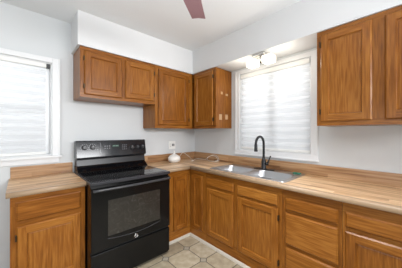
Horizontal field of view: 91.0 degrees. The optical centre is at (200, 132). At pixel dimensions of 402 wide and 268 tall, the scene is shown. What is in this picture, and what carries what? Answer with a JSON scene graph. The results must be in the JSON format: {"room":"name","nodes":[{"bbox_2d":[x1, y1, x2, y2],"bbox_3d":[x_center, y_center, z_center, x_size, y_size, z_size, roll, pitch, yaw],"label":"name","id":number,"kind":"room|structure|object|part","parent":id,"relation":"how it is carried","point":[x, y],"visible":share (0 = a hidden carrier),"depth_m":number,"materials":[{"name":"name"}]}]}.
{"room":"kitchen","nodes":[
{"label":"kitchen","id":0,"kind":"room"},
{"bbox_2d":[0,1,194,267],"bbox_3d":[-1.664,0.069,2.076,4.364,2.556,0.120,0,0,-43],"label":"wall","id":1,"kind":"structure","parent":0,"point":[21,30],"depth_m":2.17,"materials":[{"name":"white paint"}]},
{"bbox_2d":[0,48,61,166],"bbox_3d":[-1.972,-0.230,1.762,1.189,1.095,0.165,0,0,-43],"label":"window","id":2,"kind":"structure","parent":1,"relation":"in","point":[52,155],"depth_m":2.08,"materials":[{"name":"white paint"}]},
{"bbox_2d":[0,55,49,156],"bbox_3d":[-1.970,-0.247,1.763,0.989,0.952,0.065,0,0,-43],"label":"window shade","id":3,"kind":"object","parent":2,"relation":"attached to","point":[22,82],"visible":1,"depth_m":1.94,"materials":[{"name":"white fabric"}]},
{"bbox_3d":[-1.979,0.214,1.750,0.959,0.030,0.026,0,0,-43],"label":"rail","id":4,"kind":"part","parent":3,"relation":"part of","materials":[{"name":"white plastic"}]},
{"bbox_3d":[-1.938,0.278,1.725,1.189,0.079,0.065,0,0,-43],"label":"sill","id":5,"kind":"part","parent":2,"relation":"part of","materials":[{"name":"white paint"}]},
{"bbox_3d":[-2.007,-0.243,1.800,1.001,0.946,0.040,0,0,-43],"label":"frame","id":6,"kind":"part","parent":2,"relation":"part of","materials":[{"name":"white paint"}]},
{"bbox_2d":[10,162,72,178],"bbox_3d":[-1.612,0.383,2.026,0.498,0.107,0.021,0,0,-43],"label":"backsplash","id":7,"kind":"structure","parent":1,"relation":"attached to","point":[45,169],"depth_m":2.00,"materials":[{"name":"laminate"}]},
{"bbox_2d":[73,46,154,106],"bbox_3d":[-1.002,-0.612,2.362,0.834,0.508,0.349,0,0,-43],"label":"upper cabinet","id":8,"kind":"object","parent":1,"relation":"attached to","point":[98,76],"visible":1,"depth_m":2.19,"materials":[{"name":"brown wood"}]},
{"bbox_3d":[-1.033,-0.608,2.112,0.380,0.445,0.019,0,0,-43],"label":"door","id":9,"kind":"part","parent":8,"relation":"part of","materials":[{"name":"brown wood"}]},
{"bbox_3d":[-0.733,-0.613,2.388,0.367,0.436,0.019,0,0,-43],"label":"door","id":10,"kind":"part","parent":8,"relation":"part of","materials":[{"name":"brown wood"}]},
{"bbox_2d":[143,65,192,128],"bbox_3d":[-0.463,-0.462,2.859,0.630,0.808,0.349,0,0,-43],"label":"upper cabinet","id":11,"kind":"object","parent":1,"relation":"attached to","point":[173,107],"visible":0.96,"depth_m":2.71,"materials":[{"name":"brown wood"}]},
{"bbox_3d":[-0.366,-0.465,2.726,0.505,0.731,0.019,0,0,-43],"label":"door","id":12,"kind":"part","parent":11,"relation":"part of","materials":[{"name":"brown wood"}]},
{"bbox_2d":[169,141,174,148],"bbox_3d":[-0.454,0.197,3.103,0.125,0.124,0.008,0,0,-43],"label":"wall outlet","id":13,"kind":"object","parent":1,"relation":"attached to","point":[170,142],"visible":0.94,"depth_m":3.09,"materials":[{"name":"white plastic"}]},
{"bbox_2d":[0,0,300,50],"bbox_3d":[-0.345,-1.239,0.643,4.364,0.060,4.014,0,0,-43],"label":"ceiling","id":14,"kind":"structure","parent":0,"point":[170,21],"depth_m":2.02,"materials":[{"name":"white paint"}]},
{"bbox_2d":[183,0,204,18],"bbox_3d":[-0.170,-1.066,1.038,1.172,0.286,1.230,0,0,-43],"label":"ceiling fan","id":15,"kind":"object","parent":14,"relation":"hanging from","point":[195,8],"visible":1,"depth_m":1.54,"materials":[{"name":"wood"}]},
{"bbox_2d":[134,236,242,267],"bbox_3d":[0.298,1.372,-0.056,4.364,0.050,5.914,0,0,-43],"label":"floor","id":16,"kind":"structure","parent":0,"point":[188,252],"depth_m":2.11,"materials":[{"name":"tile"}]},
{"bbox_2d":[10,186,84,267],"bbox_3d":[-1.409,0.909,1.815,0.485,0.877,0.603,0,0,-43],"label":"base cabinet","id":17,"kind":"object","parent":16,"relation":"on","point":[47,230],"visible":0.91,"depth_m":1.59,"materials":[{"name":"brown wood"}]},
{"bbox_2d":[5,162,86,198],"bbox_3d":[-1.407,0.401,1.797,0.506,0.143,0.636,0,0,-43],"label":"countertop","id":18,"kind":"structure","parent":17,"relation":"on","point":[34,179],"depth_m":1.83,"materials":[{"name":"laminate"}]},
{"bbox_3d":[-1.214,0.592,1.600,0.420,0.146,0.019,0,0,-43],"label":"drawer","id":19,"kind":"part","parent":17,"relation":"part of","materials":[{"name":"brown wood"}]},
{"bbox_3d":[-1.213,0.955,1.601,0.415,0.505,0.019,0,0,-43],"label":"door","id":20,"kind":"part","parent":17,"relation":"part of","materials":[{"name":"brown wood"}]},
{"bbox_2d":[74,139,170,267],"bbox_3d":[-0.856,0.720,2.176,0.814,1.255,0.788,0,0,-43],"label":"range","id":21,"kind":"object","parent":16,"relation":"on","point":[127,199],"visible":0.98,"depth_m":1.96,"materials":[{"name":"black metal"}]},
{"bbox_3d":[-1.075,0.190,2.421,0.804,0.195,0.129,0,0,-43],"label":"control panel","id":22,"kind":"part","parent":21,"relation":"part of","materials":[{"name":"black metal"}]},
{"bbox_2d":[75,165,169,186],"bbox_3d":[-0.841,0.442,2.146,0.796,0.032,0.613,0,0,-43],"label":"cooktop","id":23,"kind":"object","parent":21,"relation":"in","point":[123,174],"depth_m":2.03,"materials":[{"name":"black glass"}]},
{"bbox_2d":[85,174,170,267],"bbox_3d":[-0.854,0.902,2.161,0.782,0.891,0.764,0,0,-43],"label":"oven","id":24,"kind":"object","parent":21,"relation":"in","point":[127,220],"depth_m":1.86,"materials":[{"name":"black metal"}]},
{"bbox_3d":[-0.645,1.176,1.934,0.782,0.253,0.024,0,0,-43],"label":"storage drawer","id":25,"kind":"part","parent":21,"relation":"part of","materials":[{"name":"black metal"}]},
{"bbox_2d":[168,169,189,241],"bbox_3d":[-0.478,0.909,2.674,0.395,0.877,0.601,0,0,-43],"label":"base cabinet","id":26,"kind":"object","parent":16,"relation":"on","point":[179,226],"visible":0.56,"depth_m":2.47,"materials":[{"name":"brown wood"}]},
{"bbox_3d":[-0.255,0.876,2.483,0.218,0.673,0.019,0,0,-43],"label":"door","id":27,"kind":"part","parent":26,"relation":"part of","materials":[{"name":"brown wood"}]},
{"bbox_2d":[169,233,189,244],"bbox_3d":[-0.281,1.332,2.461,0.397,0.030,0.016,0,0,-43],"label":"trim","id":28,"kind":"structure","parent":16,"relation":"on","point":[188,234],"depth_m":2.46,"materials":[{"name":"beige paint"}]},
{"bbox_2d":[190,169,205,240],"bbox_3d":[-0.033,0.909,2.901,0.601,0.877,0.869,0,0,-43],"label":"base cabinet","id":29,"kind":"object","parent":16,"relation":"on","point":[197,178],"visible":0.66,"depth_m":2.47,"materials":[{"name":"brown wood"}]},
{"bbox_3d":[-0.045,0.872,2.485,0.019,0.680,0.193,0,0,-43],"label":"door","id":30,"kind":"part","parent":29,"relation":"part of","materials":[{"name":"brown wood"}]},
{"bbox_2d":[190,233,249,267],"bbox_3d":[0.738,1.332,1.637,0.016,0.030,2.609,0,0,-43],"label":"trim","id":31,"kind":"structure","parent":16,"relation":"on","point":[231,258],"depth_m":2.19,"materials":[{"name":"beige paint"}]},
{"bbox_2d":[206,173,281,267],"bbox_3d":[0.582,0.909,2.231,0.603,0.877,0.946,0,0,-43],"label":"base cabinet","id":32,"kind":"object","parent":16,"relation":"on","point":[244,218],"visible":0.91,"depth_m":1.96,"materials":[{"name":"brown wood"}]},
{"bbox_3d":[0.204,0.935,2.213,0.019,0.555,0.400,0,0,-43],"label":"door","id":33,"kind":"part","parent":32,"relation":"part of","materials":[{"name":"brown wood"}]},
{"bbox_3d":[0.204,0.580,2.214,0.019,0.102,0.402,0,0,-43],"label":"drawer","id":34,"kind":"part","parent":32,"relation":"part of","materials":[{"name":"brown wood"}]},
{"bbox_3d":[0.519,0.589,1.871,0.019,0.100,0.426,0,0,-43],"label":"drawer","id":35,"kind":"part","parent":32,"relation":"part of","materials":[{"name":"brown wood"}]},
{"bbox_3d":[0.522,0.935,1.869,0.019,0.555,0.433,0,0,-43],"label":"door","id":36,"kind":"part","parent":32,"relation":"part of","materials":[{"name":"brown wood"}]},
{"bbox_2d":[144,151,401,214],"bbox_3d":[0.465,0.401,2.075,0.991,0.143,2.763,0,0,-43],"label":"countertop","id":37,"kind":"structure","parent":32,"relation":"on","point":[378,190],"depth_m":1.76,"materials":[{"name":"laminate"}]},
{"bbox_2d":[168,151,180,162],"bbox_3d":[-0.393,0.351,2.900,0.185,0.170,0.185,0,0,-43],"label":"diffuser","id":38,"kind":"object","parent":37,"relation":"on","point":[174,158],"visible":0.99,"depth_m":2.83,"materials":[{"name":"white ceramic"}]},
{"bbox_2d":[181,153,218,161],"bbox_3d":[-0.036,0.382,3.114,0.639,0.113,0.305,0,0,5],"label":"power cord","id":39,"kind":"object","parent":37,"relation":"on","point":[181,153],"visible":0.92,"depth_m":3.08,"materials":[{"name":"white plastic"}]},
{"bbox_2d":[209,164,304,195],"bbox_3d":[0.592,0.514,2.216,0.511,0.168,0.932,0,0,-43],"label":"sink","id":40,"kind":"object","parent":37,"relation":"in","point":[276,175],"visible":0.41,"depth_m":2.18,"materials":[{"name":"silver metal"}]},
{"bbox_3d":[0.410,0.514,2.352,0.320,0.168,0.395,0,0,-43],"label":"bowl","id":41,"kind":"part","parent":40,"relation":"part of","materials":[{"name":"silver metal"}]},
{"bbox_3d":[0.712,0.514,2.025,0.320,0.168,0.395,0,0,-43],"label":"bowl","id":42,"kind":"part","parent":40,"relation":"part of","materials":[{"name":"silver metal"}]},
{"bbox_2d":[254,135,273,170],"bbox_3d":[0.671,0.232,2.242,0.218,0.396,0.256,0,0,-43],"label":"faucet","id":43,"kind":"object","parent":37,"relation":"on","point":[264,163],"visible":0.99,"depth_m":2.27,"materials":[{"name":"black metal"}]},
{"bbox_3d":[0.667,0.172,2.239,0.192,0.276,0.027,0,0,-43],"label":"spout","id":44,"kind":"part","parent":43,"relation":"part of","materials":[{"name":"black metal"}]},
{"bbox_2d":[282,189,342,267],"bbox_3d":[1.049,0.909,1.726,0.601,0.877,0.425,0,0,-43],"label":"base cabinet","id":45,"kind":"object","parent":16,"relation":"on","point":[312,226],"visible":0.77,"depth_m":1.51,"materials":[{"name":"brown wood"}]},
{"bbox_3d":[0.837,1.088,1.526,0.019,0.258,0.377,0,0,-43],"label":"drawer","id":46,"kind":"part","parent":45,"relation":"part of","materials":[{"name":"brown wood"}]},
{"bbox_3d":[0.837,0.804,1.526,0.019,0.263,0.377,0,0,-43],"label":"drawer","id":47,"kind":"part","parent":45,"relation":"part of","materials":[{"name":"brown wood"}]},
{"bbox_3d":[0.837,0.596,1.526,0.019,0.107,0.377,0,0,-43],"label":"drawer","id":48,"kind":"part","parent":45,"relation":"part of","materials":[{"name":"brown wood"}]},
{"bbox_2d":[343,202,401,267],"bbox_3d":[1.365,0.909,1.382,0.601,0.877,0.505,0,0,-43],"label":"base cabinet","id":49,"kind":"object","parent":16,"relation":"on","point":[372,238],"visible":0.79,"depth_m":1.26,"materials":[{"name":"brown wood"}]},
{"bbox_3d":[1.145,0.596,1.192,0.019,0.107,0.453,0,0,-43],"label":"drawer","id":50,"kind":"part","parent":49,"relation":"part of","materials":[{"name":"brown wood"}]},
{"bbox_3d":[1.145,0.944,1.192,0.019,0.537,0.453,0,0,-43],"label":"door","id":51,"kind":"part","parent":49,"relation":"part of","materials":[{"name":"brown wood"}]},
{"bbox_2d":[71,0,401,74],"bbox_3d":[0.543,-1.039,1.379,1.820,0.339,3.894,0,0,-43],"label":"soffit","id":52,"kind":"structure","parent":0,"point":[293,29],"depth_m":2.10,"materials":[{"name":"white paint"}]},
{"bbox_2d":[246,51,275,68],"bbox_3d":[0.660,-0.807,2.191,0.112,0.124,0.316,0,0,-43],"label":"ceiling lamp","id":53,"kind":"object","parent":52,"relation":"attached to","point":[267,58],"visible":1,"depth_m":2.16,"materials":[{"name":"white glass"}]},
{"bbox_3d":[0.594,-0.787,2.264,0.112,0.085,0.120,0,0,-43],"label":"lamp shade","id":54,"kind":"part","parent":53,"relation":"part of","materials":[{"name":"white glass"}]},
{"bbox_3d":[0.660,-0.857,2.191,0.110,0.026,0.150,0,0,-43],"label":"mounting plate","id":55,"kind":"part","parent":53,"relation":"part of","materials":[{"name":"silver metal"}]},
{"bbox_3d":[0.727,-0.787,2.119,0.112,0.085,0.120,0,0,-43],"label":"lamp shade","id":56,"kind":"part","parent":53,"relation":"part of","materials":[{"name":"white glass"}]},
{"bbox_2d":[195,48,401,173],"bbox_3d":[1.257,0.069,2.037,0.120,2.556,3.894,0,0,-43],"label":"wall","id":57,"kind":"structure","parent":0,"point":[373,148],"depth_m":1.83,"materials":[{"name":"white paint"}]},
{"bbox_2d":[193,67,231,128],"bbox_3d":[0.038,-0.462,3.010,0.349,0.808,0.804,0,0,-43],"label":"upper cabinet","id":58,"kind":"object","parent":57,"relation":"attached to","point":[212,88],"visible":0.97,"depth_m":2.74,"materials":[{"name":"brown wood"}]},
{"bbox_3d":[0.033,-0.463,2.775,0.019,0.740,0.380,0,0,-43],"label":"door","id":59,"kind":"part","parent":58,"relation":"part of","materials":[{"name":"brown wood"}]},
{"bbox_3d":[0.049,-0.462,2.785,0.018,0.808,0.455,0,0,-43],"label":"frame","id":60,"kind":"part","parent":58,"relation":"part of","materials":[{"name":"brown wood"}]},
{"bbox_2d":[144,151,401,187],"bbox_3d":[0.465,0.383,2.075,0.991,0.107,2.763,0,0,-43],"label":"backsplash","id":61,"kind":"structure","parent":57,"relation":"attached to","point":[368,176],"depth_m":2.07,"materials":[{"name":"laminate"}]},
{"bbox_2d":[235,49,318,161],"bbox_3d":[0.880,-0.271,2.424,0.150,1.144,1.045,0,0,-43],"label":"window","id":62,"kind":"structure","parent":57,"relation":"in","point":[313,156],"depth_m":2.20,"materials":[{"name":"white paint"}]},
{"bbox_2d":[240,58,309,153],"bbox_3d":[0.857,-0.278,2.403,0.065,1.001,0.878,0,0,-43],"label":"window shade","id":63,"kind":"object","parent":62,"relation":"attached to","point":[275,105],"visible":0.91,"depth_m":2.33,"materials":[{"name":"white fabric"}]},
{"bbox_3d":[0.855,0.207,2.401,0.026,0.030,0.878,0,0,-43],"label":"rail","id":64,"kind":"part","parent":63,"relation":"part of","materials":[{"name":"white plastic"}]},
{"bbox_3d":[0.836,0.269,2.383,0.030,0.065,1.045,0,0,-43],"label":"sill","id":65,"kind":"part","parent":62,"relation":"part of","materials":[{"name":"white paint"}]},
{"bbox_2d":[317,5,401,126],"bbox_3d":[1.404,-0.462,1.526,0.349,0.808,0.823,0,0,-43],"label":"upper cabinet","id":66,"kind":"object","parent":57,"relation":"attached to","point":[359,62],"visible":1,"depth_m":1.49,"materials":[{"name":"brown wood"}]},
{"bbox_3d":[1.140,-0.463,1.572,0.019,0.740,0.338,0,0,-43],"label":"door","id":67,"kind":"part","parent":66,"relation":"part of","materials":[{"name":"brown wood"}]},
{"bbox_3d":[1.420,-0.463,1.268,0.019,0.740,0.353,0,0,-43],"label":"door","id":68,"kind":"part","parent":66,"relation":"part of","materials":[{"name":"brown wood"}]}
]}

